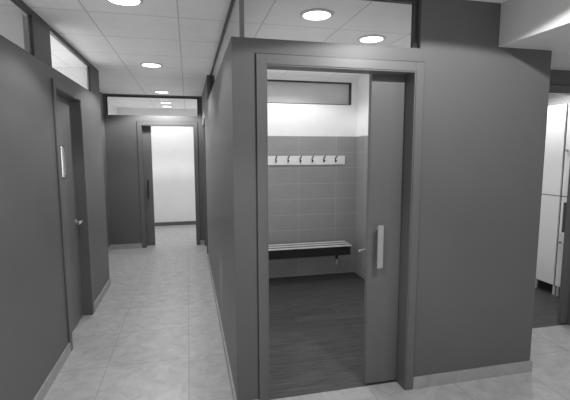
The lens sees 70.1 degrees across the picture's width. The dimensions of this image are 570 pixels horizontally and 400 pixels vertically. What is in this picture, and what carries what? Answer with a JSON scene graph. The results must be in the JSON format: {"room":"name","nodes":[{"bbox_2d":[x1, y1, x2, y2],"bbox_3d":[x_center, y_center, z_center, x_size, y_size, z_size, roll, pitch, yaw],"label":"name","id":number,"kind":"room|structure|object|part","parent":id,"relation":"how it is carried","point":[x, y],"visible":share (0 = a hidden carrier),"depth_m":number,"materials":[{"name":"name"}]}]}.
{"room":"corridor","nodes":[
{"label":"corridor","id":0,"kind":"room"},
{"bbox_2d":[0,13,87,173],"bbox_3d":[-2.694,0.213,1.038,2.620,2.550,7.200,-2,7,-13],"label":"wall","id":1,"kind":"structure","parent":0,"point":[14,27],"depth_m":2.80,"materials":[{"name":"white paint"}]},
{"bbox_2d":[0,36,109,399],"bbox_3d":[-1.370,0.174,1.349,0.100,2.550,7.200,-2,7,-13],"label":"wall","id":2,"kind":"structure","parent":0,"point":[33,311],"depth_m":2.60,"materials":[{"name":"grey paint"}]},
{"bbox_2d":[0,0,36,57],"bbox_3d":[-1.379,-0.959,1.402,0.028,0.308,2.760,-2,7,-13],"label":"window","id":3,"kind":"structure","parent":2,"relation":"in","point":[25,8],"depth_m":2.69,"materials":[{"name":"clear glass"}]},
{"bbox_2d":[34,12,49,65],"bbox_3d":[-1.730,-1.129,2.871,0.030,0.310,0.280,-2,7,-13],"label":"panel","id":4,"kind":"object","parent":2,"relation":"attached to","point":[41,27],"visible":0.64,"depth_m":2.87,"materials":[{"name":"grey paint"}]},
{"bbox_2d":[56,94,83,331],"bbox_3d":[-1.899,0.144,3.567,0.087,2.078,0.720,-2,7,-13],"label":"door","id":5,"kind":"structure","parent":2,"relation":"in","point":[63,104],"depth_m":3.69,"materials":[{"name":"grey laminate"}]},
{"bbox_3d":[-1.920,-0.331,3.523,0.004,0.289,0.144,-2,7,-13],"label":"vision frame","id":6,"kind":"part","parent":5,"relation":"part of","materials":[{"name":"silver metal"}]},
{"bbox_2d":[48,25,91,92],"bbox_3d":[-1.918,-1.220,3.664,0.028,0.308,1.360,-2,7,-13],"label":"window","id":7,"kind":"structure","parent":2,"relation":"in","point":[51,31],"depth_m":3.56,"materials":[{"name":"clear glass"}]},
{"bbox_2d":[33,278,110,399],"bbox_3d":[-1.313,1.398,1.503,0.012,0.082,7.200,-2,7,-13],"label":"baseboard","id":8,"kind":"structure","parent":2,"relation":"attached to","point":[50,379],"depth_m":2.98,"materials":[{"name":"tile"}]},
{"bbox_2d":[51,78,93,350],"bbox_3d":[-1.887,0.114,3.567,0.112,2.161,0.862,-2,7,-13],"label":"door frame","id":9,"kind":"structure","parent":2,"relation":"attached to","point":[58,88],"depth_m":3.86,"materials":[{"name":"grey wood"}]},
{"bbox_2d":[90,63,99,97],"bbox_3d":[-2.122,-1.319,4.514,0.030,0.310,0.400,-2,7,-13],"label":"panel","id":10,"kind":"object","parent":2,"relation":"attached to","point":[94,72],"visible":0.71,"depth_m":4.51,"materials":[{"name":"grey paint"}]},
{"bbox_2d":[100,92,110,247],"bbox_3d":[-2.617,-0.325,5.675,0.320,2.550,2.050,-2,7,-13],"label":"wall","id":11,"kind":"structure","parent":0,"point":[101,94],"depth_m":6.52,"materials":[{"name":"grey paint"}]},
{"bbox_2d":[108,102,117,114],"bbox_3d":[-3.334,-0.556,7.691,0.100,2.550,2.030,-2,7,-13],"label":"wall","id":12,"kind":"structure","parent":0,"point":[112,110],"depth_m":7.96,"materials":[{"name":"white paint"}]},
{"bbox_2d":[103,94,204,244],"bbox_3d":[-1.172,-0.494,7.112,3.800,2.550,0.100,-2,7,-13],"label":"wall","id":13,"kind":"structure","parent":0,"point":[120,130],"depth_m":6.74,"materials":[{"name":"grey paint"}]},
{"bbox_2d":[142,126,155,245],"bbox_3d":[-2.642,-0.249,6.838,0.800,2.108,0.099,-2,7,-13],"label":"door","id":14,"kind":"structure","parent":13,"relation":"in","point":[146,130],"depth_m":6.92,"materials":[{"name":"grey laminate"}]},
{"bbox_3d":[-2.321,-0.185,6.901,0.026,0.310,0.059,-2,7,-13],"label":"handle","id":15,"kind":"part","parent":14,"relation":"part of","materials":[{"name":"metal"}]},
{"bbox_2d":[105,95,198,116],"bbox_3d":[-2.184,-1.556,6.748,1.465,0.317,0.030,-2,7,-13],"label":"window","id":16,"kind":"structure","parent":13,"relation":"in","point":[105,95],"depth_m":6.71,"materials":[{"name":"clear glass"}]},
{"bbox_2d":[112,240,204,249],"bbox_3d":[-2.154,0.767,6.965,1.526,0.082,0.012,-2,7,-13],"label":"baseboard","id":17,"kind":"structure","parent":13,"relation":"attached to","point":[202,242],"depth_m":6.85,"materials":[{"name":"stone"}]},
{"bbox_2d":[136,121,200,247],"bbox_3d":[-1.968,-0.259,6.943,0.982,2.126,0.112,-2,7,-13],"label":"door frame","id":18,"kind":"structure","parent":13,"relation":"attached to","point":[140,124],"depth_m":6.86,"materials":[{"name":"grey wood"}]},
{"bbox_2d":[117,108,196,221],"bbox_3d":[-2.451,-0.708,8.986,2.420,2.550,0.100,-2,7,-13],"label":"wall","id":19,"kind":"structure","parent":0,"point":[172,146],"depth_m":8.93,"materials":[{"name":"white paint"}]},
{"bbox_2d":[155,221,195,225],"bbox_3d":[-2.435,0.525,9.074,2.220,0.080,0.012,-2,7,-13],"label":"baseboard","id":20,"kind":"structure","parent":19,"relation":"attached to","point":[181,222],"depth_m":9.06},
{"bbox_2d":[202,44,234,387],"bbox_3d":[-0.812,-0.220,4.741,0.100,2.550,4.710,-2,7,-13],"label":"wall","id":21,"kind":"structure","parent":0,"point":[216,106],"depth_m":3.26,"materials":[{"name":"grey paint"}]},
{"bbox_2d":[202,118,207,253],"bbox_3d":[-1.239,-0.206,6.534,0.112,2.111,0.972,-2,7,-13],"label":"door frame","id":22,"kind":"structure","parent":21,"relation":"attached to","point":[203,121],"depth_m":6.86,"materials":[{"name":"grey wood"}]},
{"bbox_2d":[207,254,236,399],"bbox_3d":[-0.737,1.069,4.336,0.012,0.082,3.805,-2,7,-13],"label":"baseboard","id":23,"kind":"structure","parent":21,"relation":"attached to","point":[211,276],"depth_m":3.34,"materials":[{"name":"tile"}]},
{"bbox_2d":[210,0,237,92],"bbox_3d":[-0.586,-1.221,3.652,0.024,0.308,2.798,-2,7,-13],"label":"window","id":24,"kind":"structure","parent":21,"relation":"in","point":[230,28],"depth_m":2.95,"materials":[{"name":"clear glass"}]},
{"bbox_2d":[0,0,506,108],"bbox_3d":[-0.430,-1.422,3.509,8.250,0.120,11.500,-2,7,-13],"label":"ceiling","id":25,"kind":"structure","parent":0,"point":[183,36],"depth_m":3.18,"materials":[{"name":"tile"}]},
{"bbox_2d":[106,0,142,5],"bbox_3d":[-0.995,-1.238,2.506,0.232,0.012,0.232,-2,7,-13],"label":"recessed light","id":26,"kind":"object","parent":25,"relation":"in","point":[118,2],"visible":1,"depth_m":2.56,"materials":[{"name":"white plastic"}]},
{"bbox_2d":[110,0,139,4],"bbox_3d":[-0.995,-1.240,2.506,0.188,0.007,0.188,-2,7,-13],"label":"diffuser","id":27,"kind":"object","parent":26,"relation":"attached to","point":[119,2],"depth_m":2.56,"materials":[{"name":"white plastic"}]},
{"bbox_2d":[140,62,161,67],"bbox_3d":[-1.442,-1.455,4.381,0.232,0.012,0.232,-2,7,-13],"label":"recessed light","id":28,"kind":"object","parent":25,"relation":"in","point":[145,64],"visible":1,"depth_m":4.34,"materials":[{"name":"white plastic"}]},
{"bbox_2d":[142,64,159,66],"bbox_3d":[-1.442,-1.456,4.381,0.188,0.007,0.188,-2,7,-13],"label":"diffuser","id":29,"kind":"object","parent":28,"relation":"attached to","point":[145,65],"depth_m":4.39,"materials":[{"name":"white plastic"}]},
{"bbox_2d":[154,90,168,92],"bbox_3d":[-1.911,-1.676,6.303,0.232,0.012,0.232,-2,7,-13],"label":"recessed light","id":30,"kind":"object","parent":25,"relation":"in","point":[157,91],"visible":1,"depth_m":6.25,"materials":[{"name":"white plastic"}]},
{"bbox_2d":[300,8,333,20],"bbox_3d":[0.219,-1.275,2.802,0.232,0.012,0.232,-2,7,-13],"label":"recessed light","id":31,"kind":"object","parent":25,"relation":"in","point":[315,14],"visible":1,"depth_m":2.79,"materials":[{"name":"white plastic"}]},
{"bbox_2d":[303,11,329,19],"bbox_3d":[0.219,-1.277,2.801,0.188,0.007,0.188,-2,7,-13],"label":"diffuser","id":32,"kind":"object","parent":31,"relation":"attached to","point":[308,15],"depth_m":2.81,"materials":[{"name":"white plastic"}]},
{"bbox_2d":[357,34,385,42],"bbox_3d":[0.724,-1.346,3.400,0.232,0.012,0.232,-2,7,-13],"label":"recessed light","id":33,"kind":"object","parent":25,"relation":"in","point":[373,38],"visible":1,"depth_m":3.37,"materials":[{"name":"white plastic"}]},
{"bbox_2d":[360,37,382,41],"bbox_3d":[0.724,-1.347,3.400,0.188,0.007,0.188,-2,7,-13],"label":"diffuser","id":34,"kind":"object","parent":33,"relation":"attached to","point":[362,39],"depth_m":3.40,"materials":[{"name":"white plastic"}]},
{"bbox_2d":[43,225,569,399],"bbox_3d":[-0.424,1.220,3.815,8.250,0.100,11.500,-2,7,-13],"label":"floor","id":35,"kind":"structure","parent":0,"point":[154,334],"depth_m":3.44,"materials":[{"name":"tile"}]},
{"bbox_2d":[535,103,568,294],"bbox_3d":[3.199,-0.001,4.647,0.490,2.120,0.298,-2,7,-13],"label":"locker","id":36,"kind":"object","parent":35,"relation":"on","point":[557,115],"visible":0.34,"depth_m":4.56,"materials":[{"name":"white metal"}]},
{"bbox_3d":[2.989,0.443,4.648,0.018,0.998,0.276,-2,7,-13],"label":"door","id":37,"kind":"part","parent":36,"relation":"part of","materials":[{"name":"white laminate"}]},
{"bbox_3d":[3.045,1.014,4.598,0.032,0.115,0.032,-2,7,-13],"label":"leg","id":38,"kind":"part","parent":36,"relation":"part of","materials":[{"name":"silver metal"}]},
{"bbox_3d":[2.987,-0.553,4.533,0.018,0.987,0.276,-2,7,-13],"label":"door","id":39,"kind":"part","parent":36,"relation":"part of","materials":[{"name":"white metal"}]},
{"bbox_2d":[555,103,569,296],"bbox_3d":[3.268,0.032,4.357,0.490,2.120,0.298,-2,7,-13],"label":"locker","id":40,"kind":"object","parent":35,"relation":"on","point":[567,148],"visible":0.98,"depth_m":4.42,"materials":[{"name":"white metal"}]},
{"bbox_3d":[3.056,1.019,4.549,0.032,0.115,0.032,-2,7,-13],"label":"leg","id":41,"kind":"part","parent":40,"relation":"part of","materials":[{"name":"silver metal"}]},
{"bbox_3d":[3.058,0.476,4.358,0.018,0.998,0.276,-2,7,-13],"label":"door","id":42,"kind":"part","parent":40,"relation":"part of","materials":[{"name":"white metal"}]},
{"bbox_3d":[3.056,-0.520,4.243,0.018,0.987,0.276,-2,7,-13],"label":"door","id":43,"kind":"part","parent":40,"relation":"part of","materials":[{"name":"white laminate"}]},
{"bbox_2d":[267,74,356,277],"bbox_3d":[0.055,-0.275,5.199,1.800,2.550,0.112,-2,7,-13],"label":"wall","id":44,"kind":"structure","parent":0,"point":[307,203],"depth_m":5.22,"materials":[{"name":"grey tile"}]},
{"bbox_2d":[268,156,344,164],"bbox_3d":[0.211,-0.499,5.109,1.175,0.116,0.085,-2,7,-13],"label":"coat rack","id":45,"kind":"object","parent":44,"relation":"attached to","point":[272,160],"visible":0.88,"depth_m":5.14,"materials":[{"name":"wood"}]},
{"bbox_2d":[267,79,351,104],"bbox_3d":[0.012,-1.343,5.072,1.700,0.280,0.110,-2,7,-13],"label":"window","id":46,"kind":"structure","parent":44,"relation":"in","point":[278,91],"depth_m":5.13,"materials":[{"name":"clear glass"}]},
{"bbox_2d":[268,241,351,264],"bbox_3d":[0.056,0.732,5.090,1.555,0.325,0.322,-2,7,-13],"label":"bench","id":47,"kind":"object","parent":44,"relation":"attached to","point":[333,248],"visible":0.52,"depth_m":5.03,"materials":[{"name":"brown wood"}]},
{"bbox_2d":[354,74,368,278],"bbox_3d":[1.223,-0.156,4.153,0.012,2.550,2.500,-2,7,-13],"label":"wall","id":48,"kind":"structure","parent":0,"point":[361,141],"depth_m":5.17,"materials":[{"name":"grey tile"}]},
{"bbox_2d":[229,0,551,399],"bbox_3d":[0.739,0.019,2.651,2.150,2.550,0.100,-2,7,-13],"label":"wall","id":49,"kind":"structure","parent":0,"point":[485,105],"depth_m":2.69,"materials":[{"name":"grey paint"}]},
{"bbox_2d":[239,0,418,47],"bbox_3d":[0.284,-1.080,2.416,1.111,0.308,0.030,-2,7,-13],"label":"window","id":50,"kind":"structure","parent":49,"relation":"in","point":[415,3],"depth_m":2.51,"materials":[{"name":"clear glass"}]},
{"bbox_3d":[0.284,-1.080,2.416,1.111,0.308,0.030,-2,7,-13],"label":"frame","id":51,"kind":"part","parent":50,"relation":"part of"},
{"bbox_2d":[255,52,424,399],"bbox_3d":[0.342,0.224,2.574,1.068,2.161,0.112,-2,7,-13],"label":"door frame","id":52,"kind":"structure","parent":49,"relation":"attached to","point":[414,71],"depth_m":2.51,"materials":[{"name":"grey wood"}]},
{"bbox_2d":[358,74,405,383],"bbox_3d":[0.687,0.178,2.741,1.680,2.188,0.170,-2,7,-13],"label":"door","id":53,"kind":"structure","parent":49,"relation":"in","point":[387,93],"depth_m":2.70,"materials":[{"name":"grey laminate"}]},
{"bbox_3d":[0.619,0.305,2.683,0.038,0.285,0.059,-2,7,-13],"label":"handle","id":54,"kind":"part","parent":53,"relation":"part of","materials":[{"name":"metal"}]},
{"bbox_2d":[255,360,532,399],"bbox_3d":[0.695,1.222,2.990,2.174,0.082,0.532,-2,7,-13],"label":"baseboard","id":55,"kind":"structure","parent":49,"relation":"attached to","point":[452,377],"depth_m":2.86,"materials":[{"name":"tile"}]},
{"bbox_2d":[499,0,569,70],"bbox_3d":[3.028,-0.949,1.057,2.470,0.270,4.860,-2,7,-13],"label":"ceiling","id":56,"kind":"structure","parent":0,"point":[524,24],"depth_m":2.45,"materials":[{"name":"white paint"}]},
{"bbox_2d":[548,94,569,105],"bbox_3d":[3.999,0.010,2.661,0.100,2.550,7.300,-2,7,-13],"label":"wall","id":57,"kind":"structure","parent":0,"point":[553,99],"depth_m":5.00,"materials":[{"name":"white paint"}]},
{"bbox_2d":[550,70,569,84],"bbox_3d":[2.665,-0.098,3.624,2.050,2.550,0.080,-2,7,-13],"label":"wall","id":58,"kind":"structure","parent":0,"point":[558,77],"depth_m":3.39,"materials":[{"name":"grey paint"}]},
{"bbox_2d":[549,84,569,324],"bbox_3d":[2.215,0.109,3.534,1.042,2.161,0.092,-2,7,-13],"label":"door frame","id":59,"kind":"structure","parent":58,"relation":"attached to","point":[554,89],"depth_m":3.40,"materials":[{"name":"grey wood"}]},
{"bbox_2d":[557,167,569,322],"bbox_3d":[2.986,0.077,3.793,0.858,2.138,0.138,-2,7,-13],"label":"door","id":60,"kind":"structure","parent":58,"relation":"in","point":[564,296],"depth_m":3.75,"materials":[{"name":"grey laminate"}]},
{"bbox_3d":[2.596,0.164,3.754,0.026,0.280,0.054,-2,7,-13],"label":"handle","id":61,"kind":"part","parent":60,"relation":"part of","materials":[{"name":"silver metal"}]}
]}

